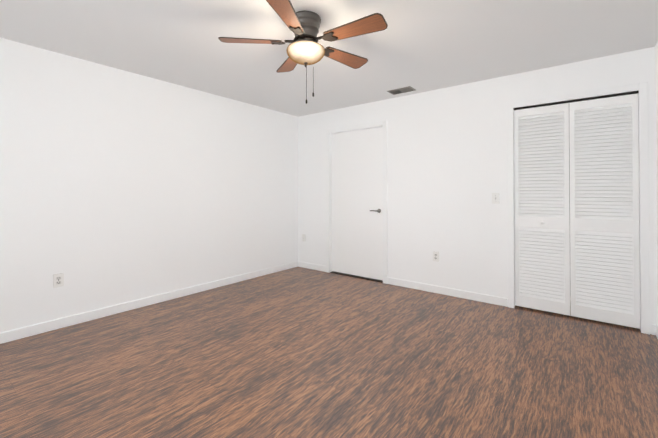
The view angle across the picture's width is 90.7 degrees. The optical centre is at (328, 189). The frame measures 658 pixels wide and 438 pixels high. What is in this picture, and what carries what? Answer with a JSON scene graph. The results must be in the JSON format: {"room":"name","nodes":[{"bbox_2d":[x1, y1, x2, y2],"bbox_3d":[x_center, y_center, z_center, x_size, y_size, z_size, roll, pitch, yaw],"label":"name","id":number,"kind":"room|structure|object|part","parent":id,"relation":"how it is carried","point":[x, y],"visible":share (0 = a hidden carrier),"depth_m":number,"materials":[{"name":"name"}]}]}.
{"room":"empty bedroom","nodes":[
{"label":"empty bedroom","id":0,"kind":"room"},
{"bbox_2d":[0,38,297,332],"bbox_3d":[-1.931,0.014,3.570,0.120,2.440,4.715,0,-1,38],"label":"wall","id":1,"kind":"structure","parent":0,"point":[118,186],"depth_m":3.29,"materials":[{"name":"white paint"}]},
{"bbox_2d":[53,273,63,287],"bbox_3d":[-2.390,0.803,2.871,0.008,0.117,0.072,0,-1,38],"label":"outlet","id":2,"kind":"object","parent":1,"relation":"attached to","point":[58,280],"visible":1,"depth_m":2.87,"materials":[{"name":"white plastic"}]},
{"bbox_2d":[0,261,297,343],"bbox_3d":[-1.877,1.190,3.517,0.017,0.088,4.475,0,-1,38],"label":"baseboard","id":3,"kind":"structure","parent":1,"relation":"attached to","point":[26,331],"depth_m":3.27,"materials":[{"name":"white paint"}]},
{"bbox_2d":[0,267,657,437],"bbox_3d":[-0.008,1.275,2.552,4.390,0.100,5.495,0,-1,38],"label":"floor","id":4,"kind":"structure","parent":0,"point":[298,352],"depth_m":2.19,"materials":[{"name":"laminate"}]},
{"bbox_2d":[330,271,382,282],"bbox_3d":[0.406,1.239,4.646,0.887,0.009,0.124,0,-1,38],"label":"threshold","id":5,"kind":"object","parent":4,"relation":"on","point":[366,278],"visible":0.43,"depth_m":4.61,"materials":[{"name":"grey"}]},
{"bbox_2d":[0,0,657,116],"bbox_3d":[-0.008,-1.265,2.575,4.390,0.100,5.495,0,-1,38],"label":"ceiling","id":6,"kind":"structure","parent":0,"point":[419,46],"depth_m":2.63,"materials":[{"name":"white paint"}]},
{"bbox_2d":[218,0,387,103],"bbox_3d":[-0.134,-0.913,2.307,1.141,0.607,1.153,0,-1,38],"label":"ceiling fan","id":7,"kind":"object","parent":6,"relation":"hanging from","point":[304,48],"visible":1,"depth_m":2.22,"materials":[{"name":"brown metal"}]},
{"bbox_3d":[-0.165,-0.954,2.311,0.274,0.104,0.274,0,-1,38],"label":"globe","id":8,"kind":"part","parent":7,"relation":"part of","materials":[{"name":"white glass"}]},
{"bbox_3d":[-0.165,-1.141,2.312,0.216,0.151,0.216,0,-1,38],"label":"motor","id":9,"kind":"part","parent":7,"relation":"part of","materials":[{"name":"grey metal"}]},
{"bbox_2d":[387,86,415,94],"bbox_3d":[0.880,-1.196,3.939,0.300,0.013,0.175,0,-1,38],"label":"ceiling vent","id":10,"kind":"object","parent":6,"relation":"in","point":[402,90],"visible":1,"depth_m":3.91,"materials":[{"name":"silver metal"}]},
{"bbox_2d":[298,47,657,333],"bbox_3d":[1.166,0.019,4.067,4.150,2.440,0.120,0,-1,38],"label":"wall","id":11,"kind":"structure","parent":0,"point":[446,162],"depth_m":3.77,"materials":[{"name":"white paint"}]},
{"bbox_2d":[298,261,325,271],"bbox_3d":[-0.260,1.204,5.085,0.577,0.088,0.013,0,-1,38],"label":"baseboard","id":12,"kind":"structure","parent":11,"relation":"attached to","point":[300,264],"depth_m":5.08,"materials":[{"name":"white paint"}]},
{"bbox_2d":[326,120,387,283],"bbox_3d":[0.401,0.165,4.649,1.023,2.158,0.142,0,-1,38],"label":"door frame","id":13,"kind":"structure","parent":11,"relation":"attached to","point":[330,132],"depth_m":4.73,"materials":[{"name":"white paint"}]},
{"bbox_2d":[332,127,382,279],"bbox_3d":[0.379,0.190,4.620,0.877,2.063,0.087,0,-1,38],"label":"door","id":14,"kind":"structure","parent":11,"relation":"in","point":[357,202],"depth_m":4.60,"materials":[{"name":"white paint"}]},
{"bbox_2d":[433,251,438,261],"bbox_3d":[1.280,0.802,3.889,0.072,0.117,0.008,0,-1,38],"label":"outlet","id":15,"kind":"object","parent":11,"relation":"attached to","point":[436,256],"visible":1,"depth_m":3.88,"materials":[{"name":"white plastic"}]},
{"bbox_2d":[387,277,507,306],"bbox_3d":[1.320,1.193,3.851,1.418,0.088,0.013,0,-1,38],"label":"baseboard","id":16,"kind":"structure","parent":11,"relation":"attached to","point":[501,301],"depth_m":3.77,"materials":[{"name":"white paint"}]},
{"bbox_2d":[492,193,498,203],"bbox_3d":[1.789,0.093,3.491,0.072,0.117,0.020,0,-1,38],"label":"light switch","id":17,"kind":"object","parent":11,"relation":"attached to","point":[495,198],"visible":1,"depth_m":3.49,"materials":[{"name":"white plastic"}]},
{"bbox_2d":[514,91,638,109],"bbox_3d":[2.328,-0.849,3.134,0.956,0.019,0.036,0,-1,38],"label":"track rail","id":18,"kind":"object","parent":11,"relation":"attached to","point":[585,99],"visible":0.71,"depth_m":3.08,"materials":[{"name":"black metal"}]},
{"bbox_2d":[514,93,639,328],"bbox_3d":[2.317,0.186,3.111,0.950,2.044,0.066,0,-1,38],"label":"bifold closet door","id":19,"kind":"structure","parent":11,"relation":"in","point":[582,256],"depth_m":3.08,"materials":[{"name":"white paint"}]},
{"bbox_2d":[507,82,649,334],"bbox_3d":[2.337,0.159,3.137,1.066,2.143,0.142,0,-1,38],"label":"trim","id":20,"kind":"structure","parent":11,"relation":"attached to","point":[643,139],"depth_m":2.80,"materials":[{"name":"white paint"}]},
{"bbox_2d":[655,42,657,318],"bbox_3d":[1.435,-0.009,0.942,0.120,2.440,4.715,0,-1,38],"label":"wall","id":21,"kind":"structure","parent":0,"point":[656,70],"depth_m":2.71,"materials":[{"name":"white paint"}]},
{"bbox_2d":[651,324,657,338],"bbox_3d":[1.372,1.167,0.981,0.040,0.088,4.475,0,-1,38],"label":"baseboard","id":22,"kind":"structure","parent":21,"relation":"attached to","point":[654,328],"depth_m":2.73,"materials":[{"name":"white paint"}]}
]}

